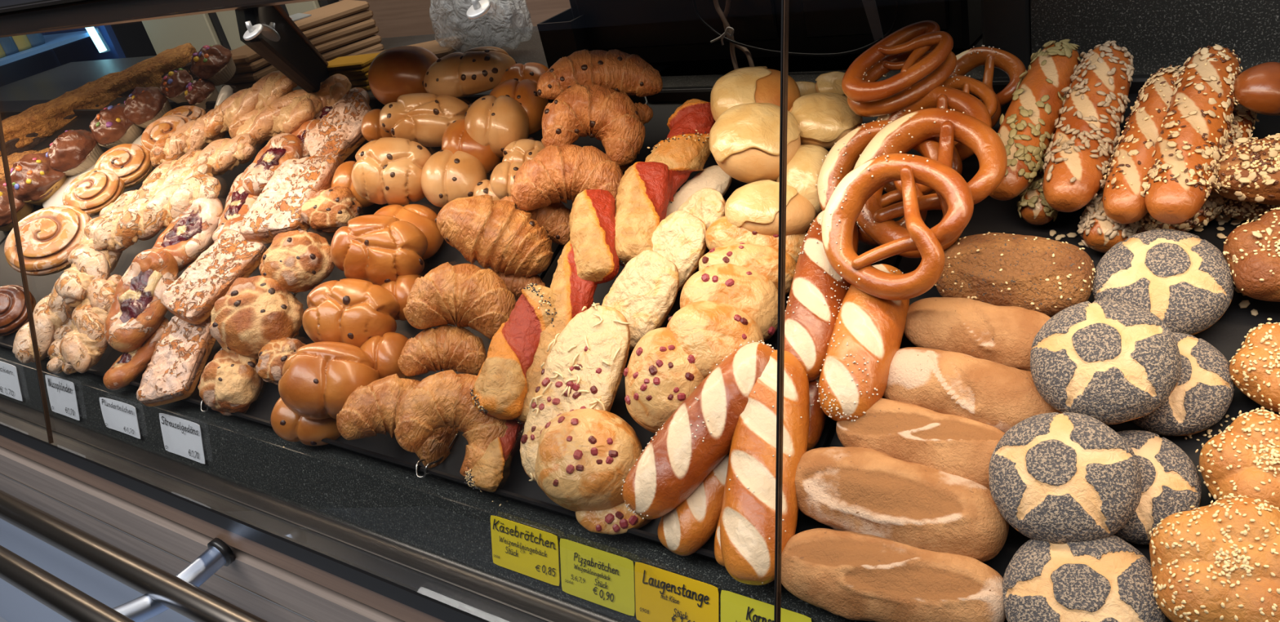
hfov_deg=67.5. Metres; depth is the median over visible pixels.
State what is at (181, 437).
price card
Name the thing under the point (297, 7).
tall cabinet
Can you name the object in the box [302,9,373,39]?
kraft bag
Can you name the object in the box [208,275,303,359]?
bun
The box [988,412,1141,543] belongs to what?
bun
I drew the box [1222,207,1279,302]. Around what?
roll
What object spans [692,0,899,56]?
cable
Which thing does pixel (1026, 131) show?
stick
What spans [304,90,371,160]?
pastry
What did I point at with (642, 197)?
pizza twist
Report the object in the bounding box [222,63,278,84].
kraft bag
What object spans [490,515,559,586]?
price card
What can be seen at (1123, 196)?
stick
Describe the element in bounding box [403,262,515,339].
croissant
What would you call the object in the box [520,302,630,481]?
roll
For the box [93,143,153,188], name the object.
cinnamon snail
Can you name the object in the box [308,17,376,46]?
kraft bag
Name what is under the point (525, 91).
bun
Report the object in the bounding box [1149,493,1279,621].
roll
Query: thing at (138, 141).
plate
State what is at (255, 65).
kraft bag
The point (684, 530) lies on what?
stick
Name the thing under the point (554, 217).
croissant
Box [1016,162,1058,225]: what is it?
stick
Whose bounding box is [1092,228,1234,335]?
bun
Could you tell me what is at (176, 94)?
paper cup
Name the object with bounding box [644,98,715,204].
pizza twist
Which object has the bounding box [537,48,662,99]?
croissant
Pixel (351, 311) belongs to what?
bun
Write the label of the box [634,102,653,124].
croissant
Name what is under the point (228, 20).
tall cabinet
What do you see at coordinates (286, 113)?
pastry
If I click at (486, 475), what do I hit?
pizza twist
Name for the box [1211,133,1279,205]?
roll
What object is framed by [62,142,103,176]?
paper cup
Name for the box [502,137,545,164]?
bun
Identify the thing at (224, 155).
pastry
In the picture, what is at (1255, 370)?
roll
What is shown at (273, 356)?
bun
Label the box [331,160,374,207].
bun
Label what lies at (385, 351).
bun
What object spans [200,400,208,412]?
divider
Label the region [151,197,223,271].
pastry
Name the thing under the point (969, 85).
pretzel
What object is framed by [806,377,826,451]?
stick
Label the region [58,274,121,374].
pastry
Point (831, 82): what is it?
roll
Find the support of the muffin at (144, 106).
on the display shelf at (40, 286)
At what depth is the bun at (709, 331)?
0.84 m
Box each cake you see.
[0,42,199,156]
[0,147,48,180]
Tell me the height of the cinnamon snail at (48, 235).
0.087 m
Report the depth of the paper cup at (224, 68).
1.78 m
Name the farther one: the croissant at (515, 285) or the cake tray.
the cake tray
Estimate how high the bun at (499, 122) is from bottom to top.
0.076 m
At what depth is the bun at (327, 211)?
1.27 m
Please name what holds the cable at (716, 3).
on the display case
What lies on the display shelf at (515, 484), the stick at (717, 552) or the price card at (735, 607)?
the stick at (717, 552)
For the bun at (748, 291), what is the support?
on the display shelf at (515, 484)
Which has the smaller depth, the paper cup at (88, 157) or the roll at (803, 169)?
the roll at (803, 169)
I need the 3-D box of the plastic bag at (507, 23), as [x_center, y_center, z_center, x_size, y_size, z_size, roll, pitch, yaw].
[-0.285,-0.536,1.624,0.210,0.208,0.084,8,35,35]
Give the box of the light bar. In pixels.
[0,0,316,37]
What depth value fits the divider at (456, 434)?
0.97 m
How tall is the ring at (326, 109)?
0.058 m
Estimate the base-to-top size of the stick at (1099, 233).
0.058 m
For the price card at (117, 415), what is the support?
on the display case
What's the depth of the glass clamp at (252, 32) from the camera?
0.91 m
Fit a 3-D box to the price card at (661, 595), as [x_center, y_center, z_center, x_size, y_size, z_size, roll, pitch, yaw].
[0.030,0.246,0.803,0.083,0.053,0.019,8,35,35]
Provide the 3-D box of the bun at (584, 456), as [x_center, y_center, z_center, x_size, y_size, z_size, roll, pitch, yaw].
[-0.045,0.132,0.851,0.095,0.082,0.091,-8,29,11]
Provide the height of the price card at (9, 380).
0.054 m
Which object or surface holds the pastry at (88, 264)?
on the pastry at (81, 348)
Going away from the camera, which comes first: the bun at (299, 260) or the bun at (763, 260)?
the bun at (763, 260)
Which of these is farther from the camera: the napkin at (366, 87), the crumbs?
the napkin at (366, 87)
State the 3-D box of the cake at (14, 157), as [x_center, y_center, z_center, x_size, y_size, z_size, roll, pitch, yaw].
[-1.393,-0.277,2.031,0.542,0.102,0.130,6,34,32]
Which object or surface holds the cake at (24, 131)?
on the cake board
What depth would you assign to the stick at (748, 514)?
0.75 m
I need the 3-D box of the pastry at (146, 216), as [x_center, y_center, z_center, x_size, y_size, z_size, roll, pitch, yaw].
[-0.721,-0.145,1.428,0.203,0.074,0.064,-16,28,-5]
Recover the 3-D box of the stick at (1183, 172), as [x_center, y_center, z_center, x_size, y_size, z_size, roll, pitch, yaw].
[0.452,-0.148,0.783,0.057,0.094,0.181,9,35,36]
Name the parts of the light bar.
edge trim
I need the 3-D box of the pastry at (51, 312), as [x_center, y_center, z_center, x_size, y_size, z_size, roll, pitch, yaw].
[-0.884,0.011,1.439,0.069,0.095,0.134,15,40,42]
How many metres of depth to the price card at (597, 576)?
0.85 m
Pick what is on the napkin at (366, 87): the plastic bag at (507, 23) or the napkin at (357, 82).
the napkin at (357, 82)
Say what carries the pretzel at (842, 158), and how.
on the pretzel at (903, 134)
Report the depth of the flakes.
0.79 m
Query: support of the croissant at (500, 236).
on the croissant at (515, 285)
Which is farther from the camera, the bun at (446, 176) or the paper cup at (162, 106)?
the paper cup at (162, 106)
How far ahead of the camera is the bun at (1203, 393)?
0.68 m
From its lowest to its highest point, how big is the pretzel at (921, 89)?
0.054 m
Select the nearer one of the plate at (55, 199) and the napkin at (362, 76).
the napkin at (362, 76)
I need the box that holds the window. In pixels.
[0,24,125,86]
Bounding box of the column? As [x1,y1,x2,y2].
[981,0,1031,77]
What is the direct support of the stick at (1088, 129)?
on the stick at (1099, 233)
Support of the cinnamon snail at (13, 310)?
on the display shelf at (40, 286)
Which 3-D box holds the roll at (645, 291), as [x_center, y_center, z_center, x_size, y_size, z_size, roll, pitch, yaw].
[-0.001,-0.011,0.945,0.083,0.078,0.071,-26,30,-21]
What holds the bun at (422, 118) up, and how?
on the display shelf at (381, 446)
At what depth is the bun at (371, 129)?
1.34 m
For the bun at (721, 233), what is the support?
on the display shelf at (515, 484)
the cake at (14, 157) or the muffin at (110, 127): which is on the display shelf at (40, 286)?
the muffin at (110, 127)
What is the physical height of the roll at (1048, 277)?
0.060 m
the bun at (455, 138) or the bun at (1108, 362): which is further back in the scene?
the bun at (455, 138)
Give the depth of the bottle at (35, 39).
2.93 m
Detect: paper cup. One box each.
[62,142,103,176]
[97,124,142,149]
[134,98,172,128]
[165,77,193,103]
[191,86,218,109]
[196,57,236,85]
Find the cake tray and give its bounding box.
[0,108,103,244]
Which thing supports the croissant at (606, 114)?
on the croissant at (623, 168)
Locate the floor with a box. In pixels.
[0,616,8,621]
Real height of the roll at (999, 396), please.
0.048 m
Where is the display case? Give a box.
[0,0,1243,621]
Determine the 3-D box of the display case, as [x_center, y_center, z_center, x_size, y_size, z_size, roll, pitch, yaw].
[-0.170,0.125,1.544,4.598,1.395,1.021,8,35,35]
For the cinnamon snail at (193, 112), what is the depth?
1.76 m
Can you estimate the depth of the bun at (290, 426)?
1.06 m
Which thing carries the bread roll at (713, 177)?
on the display shelf at (515, 484)
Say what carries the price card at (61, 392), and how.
on the display case
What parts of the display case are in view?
plinth panel, panel, panel joint trim, panel, panel, glass rail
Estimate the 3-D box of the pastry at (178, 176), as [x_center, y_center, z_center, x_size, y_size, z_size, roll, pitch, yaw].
[-0.770,-0.180,1.519,0.228,0.074,0.054,-8,29,11]
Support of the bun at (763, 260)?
on the display shelf at (515, 484)
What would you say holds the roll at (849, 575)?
in the display shelf at (1227, 335)
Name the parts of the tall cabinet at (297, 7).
door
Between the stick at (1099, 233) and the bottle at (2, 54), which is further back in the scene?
the bottle at (2, 54)
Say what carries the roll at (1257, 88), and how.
on the display shelf at (1227, 335)
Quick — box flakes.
[1049,214,1258,315]
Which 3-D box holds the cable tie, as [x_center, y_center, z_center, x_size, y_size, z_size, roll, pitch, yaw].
[0.105,-0.351,1.225,0.037,0.023,0.003,8,35,35]
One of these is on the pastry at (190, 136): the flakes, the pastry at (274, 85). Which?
the pastry at (274, 85)
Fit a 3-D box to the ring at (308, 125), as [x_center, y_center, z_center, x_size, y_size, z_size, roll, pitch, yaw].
[-0.515,-0.256,1.461,0.090,0.059,0.052,-13,28,1]
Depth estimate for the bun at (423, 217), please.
1.19 m
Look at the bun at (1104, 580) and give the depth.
0.61 m
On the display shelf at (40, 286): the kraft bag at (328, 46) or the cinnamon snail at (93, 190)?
the cinnamon snail at (93, 190)
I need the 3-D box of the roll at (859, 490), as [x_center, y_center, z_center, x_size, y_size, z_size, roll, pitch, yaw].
[0.189,0.144,0.718,0.168,0.056,0.068,11,37,38]
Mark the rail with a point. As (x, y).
(162, 590)
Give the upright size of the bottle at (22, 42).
0.288 m
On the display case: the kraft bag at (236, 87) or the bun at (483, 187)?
the kraft bag at (236, 87)
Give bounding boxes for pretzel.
[815,118,939,246]
[818,151,973,300]
[841,20,953,102]
[847,44,956,117]
[853,106,1007,257]
[875,84,991,195]
[941,74,997,145]
[951,44,1026,128]
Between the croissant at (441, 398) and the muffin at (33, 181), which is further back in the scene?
the muffin at (33, 181)
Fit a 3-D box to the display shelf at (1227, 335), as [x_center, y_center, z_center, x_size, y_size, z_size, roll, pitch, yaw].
[0.729,0.057,0.522,1.242,0.227,0.519,8,35,35]
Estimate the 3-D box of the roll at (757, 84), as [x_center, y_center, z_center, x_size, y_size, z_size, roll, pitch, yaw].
[0.123,-0.226,1.024,0.097,0.066,0.072,-14,28,-1]
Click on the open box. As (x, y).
(562, 35)
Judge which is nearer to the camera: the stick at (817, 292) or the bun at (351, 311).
the stick at (817, 292)
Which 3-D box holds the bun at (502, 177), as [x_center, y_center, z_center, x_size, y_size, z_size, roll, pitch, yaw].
[-0.158,-0.160,1.181,0.055,0.048,0.051,-7,29,13]
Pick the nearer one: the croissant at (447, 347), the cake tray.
the croissant at (447, 347)
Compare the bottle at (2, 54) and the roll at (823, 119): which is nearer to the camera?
the roll at (823, 119)
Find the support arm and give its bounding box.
[235,4,329,92]
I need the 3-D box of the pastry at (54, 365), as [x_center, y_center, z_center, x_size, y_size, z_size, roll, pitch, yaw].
[-0.846,0.047,1.419,0.062,0.060,0.100,-15,28,-2]
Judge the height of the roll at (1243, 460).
0.059 m
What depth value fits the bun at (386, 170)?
1.20 m
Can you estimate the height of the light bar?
0.044 m
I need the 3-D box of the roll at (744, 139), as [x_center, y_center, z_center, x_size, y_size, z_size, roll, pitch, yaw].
[0.117,-0.170,0.969,0.094,0.075,0.078,-10,28,6]
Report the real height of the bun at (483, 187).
0.039 m
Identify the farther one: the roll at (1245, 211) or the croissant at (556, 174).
the croissant at (556, 174)
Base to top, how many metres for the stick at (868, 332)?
0.085 m
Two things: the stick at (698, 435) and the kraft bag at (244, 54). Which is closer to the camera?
the stick at (698, 435)
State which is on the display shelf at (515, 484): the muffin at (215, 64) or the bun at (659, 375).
the bun at (659, 375)
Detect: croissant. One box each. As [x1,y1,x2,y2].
[336,373,457,468]
[394,369,516,477]
[397,324,486,376]
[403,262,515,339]
[435,194,553,277]
[497,271,546,299]
[500,195,570,245]
[510,144,623,210]
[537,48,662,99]
[541,82,645,166]
[619,151,639,173]
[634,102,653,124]
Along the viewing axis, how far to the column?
1.00 m
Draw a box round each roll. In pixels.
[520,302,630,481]
[601,249,679,350]
[709,102,800,183]
[710,66,800,121]
[724,179,816,235]
[776,144,828,216]
[781,528,1005,621]
[789,92,862,150]
[795,81,816,96]
[795,446,1008,562]
[814,71,847,97]
[835,398,1005,489]
[883,346,1061,432]
[903,297,1050,371]
[934,231,1096,317]
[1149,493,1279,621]
[1195,406,1279,510]
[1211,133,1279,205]
[1219,196,1279,221]
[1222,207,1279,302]
[1228,318,1279,413]
[1233,62,1279,115]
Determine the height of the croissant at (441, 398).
0.092 m
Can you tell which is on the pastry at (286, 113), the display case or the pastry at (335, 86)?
the pastry at (335, 86)
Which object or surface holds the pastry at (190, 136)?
on the display shelf at (40, 286)
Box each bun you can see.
[197,348,263,416]
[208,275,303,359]
[255,337,306,386]
[258,228,334,293]
[269,397,341,445]
[278,341,379,419]
[301,185,362,233]
[302,278,399,347]
[330,214,427,285]
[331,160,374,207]
[351,136,431,205]
[360,108,392,142]
[360,332,408,378]
[368,45,438,105]
[373,204,444,260]
[379,93,468,146]
[381,274,421,320]
[420,149,487,207]
[422,46,517,97]
[441,118,502,173]
[464,94,528,157]
[472,179,500,200]
[488,78,548,135]
[489,160,522,199]
[500,62,548,83]
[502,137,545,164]
[534,408,642,511]
[575,502,652,534]
[623,327,704,433]
[666,300,764,378]
[680,263,777,342]
[698,242,796,294]
[705,215,806,262]
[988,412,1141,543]
[1002,534,1166,621]
[1030,300,1181,424]
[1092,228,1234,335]
[1114,430,1201,544]
[1131,332,1235,435]
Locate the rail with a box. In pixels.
[0,489,267,621]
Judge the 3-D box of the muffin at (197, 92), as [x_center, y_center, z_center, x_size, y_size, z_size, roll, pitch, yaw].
[-0.824,-0.405,1.801,0.059,0.062,0.058,-22,29,-14]
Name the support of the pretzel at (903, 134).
on the roll at (1048, 277)
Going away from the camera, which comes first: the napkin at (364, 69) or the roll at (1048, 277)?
the roll at (1048, 277)
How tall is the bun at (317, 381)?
0.082 m
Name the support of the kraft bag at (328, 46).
on the kraft bag at (371, 40)
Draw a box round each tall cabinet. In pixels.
[142,12,231,54]
[215,4,287,49]
[284,0,338,15]
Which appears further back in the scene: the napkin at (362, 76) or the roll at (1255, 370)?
the napkin at (362, 76)
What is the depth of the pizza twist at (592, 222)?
0.99 m
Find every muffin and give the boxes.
[0,179,33,231]
[9,151,67,205]
[45,129,103,176]
[88,103,142,149]
[123,86,172,128]
[160,68,193,103]
[184,78,218,109]
[190,44,236,85]
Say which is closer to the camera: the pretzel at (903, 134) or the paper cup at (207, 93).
the pretzel at (903, 134)
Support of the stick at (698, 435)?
on the stick at (684, 530)
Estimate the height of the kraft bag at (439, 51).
0.014 m
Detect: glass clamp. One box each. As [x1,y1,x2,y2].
[243,21,262,40]
[466,0,490,19]
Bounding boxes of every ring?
[212,172,258,241]
[242,133,303,195]
[291,119,319,157]
[313,87,369,119]
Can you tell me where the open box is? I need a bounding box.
[537,8,592,68]
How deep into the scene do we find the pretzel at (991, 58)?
0.94 m
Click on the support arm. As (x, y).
(281, 42)
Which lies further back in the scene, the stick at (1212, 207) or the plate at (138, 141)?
the plate at (138, 141)
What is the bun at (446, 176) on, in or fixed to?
on the display shelf at (381, 446)
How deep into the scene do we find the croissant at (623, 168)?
1.12 m
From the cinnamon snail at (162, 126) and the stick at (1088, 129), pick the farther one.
the cinnamon snail at (162, 126)
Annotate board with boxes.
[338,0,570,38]
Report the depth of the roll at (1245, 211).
0.76 m
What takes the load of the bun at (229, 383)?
on the display shelf at (381, 446)
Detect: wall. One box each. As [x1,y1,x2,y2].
[110,21,156,57]
[1030,0,1279,74]
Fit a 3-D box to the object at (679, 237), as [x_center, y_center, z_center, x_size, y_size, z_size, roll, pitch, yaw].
[0.034,-0.059,0.974,0.070,0.068,0.068,-31,32,-28]
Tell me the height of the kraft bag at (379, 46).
0.016 m
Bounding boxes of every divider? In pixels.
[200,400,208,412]
[415,432,458,478]
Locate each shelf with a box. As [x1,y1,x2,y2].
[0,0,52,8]
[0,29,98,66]
[0,84,384,408]
[204,94,645,472]
[419,88,921,559]
[796,78,1279,621]
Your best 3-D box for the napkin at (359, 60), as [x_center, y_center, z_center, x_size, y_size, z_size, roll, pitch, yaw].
[-0.505,-0.433,1.667,0.110,0.009,0.060,3,32,29]
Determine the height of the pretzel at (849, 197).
0.099 m
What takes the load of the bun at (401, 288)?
on the display shelf at (381, 446)
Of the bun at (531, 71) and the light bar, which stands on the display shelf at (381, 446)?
the bun at (531, 71)
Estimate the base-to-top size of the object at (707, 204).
0.053 m
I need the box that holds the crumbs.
[283,414,1231,506]
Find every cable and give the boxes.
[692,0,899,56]
[713,0,738,70]
[723,0,755,66]
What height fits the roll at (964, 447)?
0.047 m
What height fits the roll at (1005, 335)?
0.044 m
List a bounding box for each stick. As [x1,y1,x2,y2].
[621,340,774,519]
[657,452,729,555]
[714,506,724,566]
[720,350,809,585]
[784,210,858,382]
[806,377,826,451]
[816,263,909,421]
[988,39,1080,200]
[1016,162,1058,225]
[1040,40,1134,212]
[1076,167,1142,253]
[1102,64,1182,224]
[1136,190,1224,233]
[1143,44,1243,224]
[1224,102,1259,146]
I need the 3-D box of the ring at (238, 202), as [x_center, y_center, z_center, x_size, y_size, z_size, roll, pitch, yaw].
[-0.590,-0.153,1.412,0.061,0.068,0.144,-9,29,10]
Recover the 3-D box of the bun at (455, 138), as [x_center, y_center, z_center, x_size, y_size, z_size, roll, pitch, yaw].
[-0.218,-0.212,1.235,0.078,0.070,0.072,-11,28,6]
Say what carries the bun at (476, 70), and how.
on the bun at (531, 71)
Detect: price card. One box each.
[0,360,22,400]
[44,374,79,420]
[99,397,140,439]
[159,413,204,463]
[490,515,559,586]
[560,538,635,616]
[634,561,719,621]
[720,590,811,621]
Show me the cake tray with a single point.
(82, 121)
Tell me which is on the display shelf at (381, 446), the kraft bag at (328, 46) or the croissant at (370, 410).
the croissant at (370, 410)
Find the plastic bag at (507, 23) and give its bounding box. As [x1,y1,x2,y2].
[429,0,533,53]
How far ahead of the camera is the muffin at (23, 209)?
1.80 m
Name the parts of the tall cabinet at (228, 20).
door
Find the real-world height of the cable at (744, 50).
0.145 m
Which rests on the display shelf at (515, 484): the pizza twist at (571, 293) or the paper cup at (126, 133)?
the pizza twist at (571, 293)
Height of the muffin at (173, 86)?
0.067 m
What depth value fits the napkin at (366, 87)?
1.64 m
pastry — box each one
[12,278,75,363]
[46,317,72,373]
[54,206,124,306]
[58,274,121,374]
[93,174,221,252]
[98,164,213,216]
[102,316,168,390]
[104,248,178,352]
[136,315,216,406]
[142,133,257,185]
[150,114,226,167]
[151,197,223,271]
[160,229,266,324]
[202,70,297,139]
[228,88,322,147]
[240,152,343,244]
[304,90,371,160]
[315,73,351,111]
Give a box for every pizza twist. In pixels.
[463,419,524,492]
[470,282,557,419]
[514,240,597,424]
[568,189,619,284]
[614,161,672,266]
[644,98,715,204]
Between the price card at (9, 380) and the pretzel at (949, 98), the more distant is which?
the price card at (9, 380)
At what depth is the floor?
2.46 m
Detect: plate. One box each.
[42,164,95,208]
[132,134,142,145]
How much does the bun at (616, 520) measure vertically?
0.034 m
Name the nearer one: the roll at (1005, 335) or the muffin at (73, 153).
the roll at (1005, 335)
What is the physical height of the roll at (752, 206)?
0.056 m
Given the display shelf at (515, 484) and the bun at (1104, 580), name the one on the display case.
the display shelf at (515, 484)
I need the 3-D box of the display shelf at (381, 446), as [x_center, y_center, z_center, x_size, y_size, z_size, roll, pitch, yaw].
[-0.269,-0.077,1.215,0.386,0.227,0.519,8,35,35]
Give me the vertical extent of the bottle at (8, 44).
0.288 m
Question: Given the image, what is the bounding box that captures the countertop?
[0,26,1243,101]
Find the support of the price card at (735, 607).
on the display case
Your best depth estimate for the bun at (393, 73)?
1.35 m
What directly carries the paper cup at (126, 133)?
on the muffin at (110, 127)
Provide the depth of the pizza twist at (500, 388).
0.93 m
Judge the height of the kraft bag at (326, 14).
0.019 m
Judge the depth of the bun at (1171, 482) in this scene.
0.65 m
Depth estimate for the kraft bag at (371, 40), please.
1.90 m
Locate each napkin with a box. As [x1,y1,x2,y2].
[325,52,380,71]
[328,63,370,76]
[344,71,368,79]
[349,78,368,85]
[351,84,370,90]
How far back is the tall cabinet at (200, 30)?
2.85 m
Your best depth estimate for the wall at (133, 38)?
4.37 m
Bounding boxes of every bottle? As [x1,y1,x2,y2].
[0,36,18,56]
[0,44,5,57]
[12,35,31,51]
[26,32,44,47]
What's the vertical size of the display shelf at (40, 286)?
0.269 m
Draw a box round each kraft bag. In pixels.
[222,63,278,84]
[222,81,256,93]
[230,44,261,64]
[235,57,270,73]
[288,0,369,31]
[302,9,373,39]
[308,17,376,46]
[314,25,378,53]
[320,35,382,61]
[326,40,453,62]
[327,43,384,61]
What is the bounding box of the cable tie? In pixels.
[710,26,733,45]
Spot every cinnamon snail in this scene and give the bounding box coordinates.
[0,284,35,336]
[4,204,92,275]
[62,168,124,217]
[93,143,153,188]
[141,114,191,152]
[162,105,206,119]
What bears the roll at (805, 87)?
on the display shelf at (515, 484)
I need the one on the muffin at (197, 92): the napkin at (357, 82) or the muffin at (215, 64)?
the muffin at (215, 64)
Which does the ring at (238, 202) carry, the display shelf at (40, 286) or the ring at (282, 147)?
the ring at (282, 147)

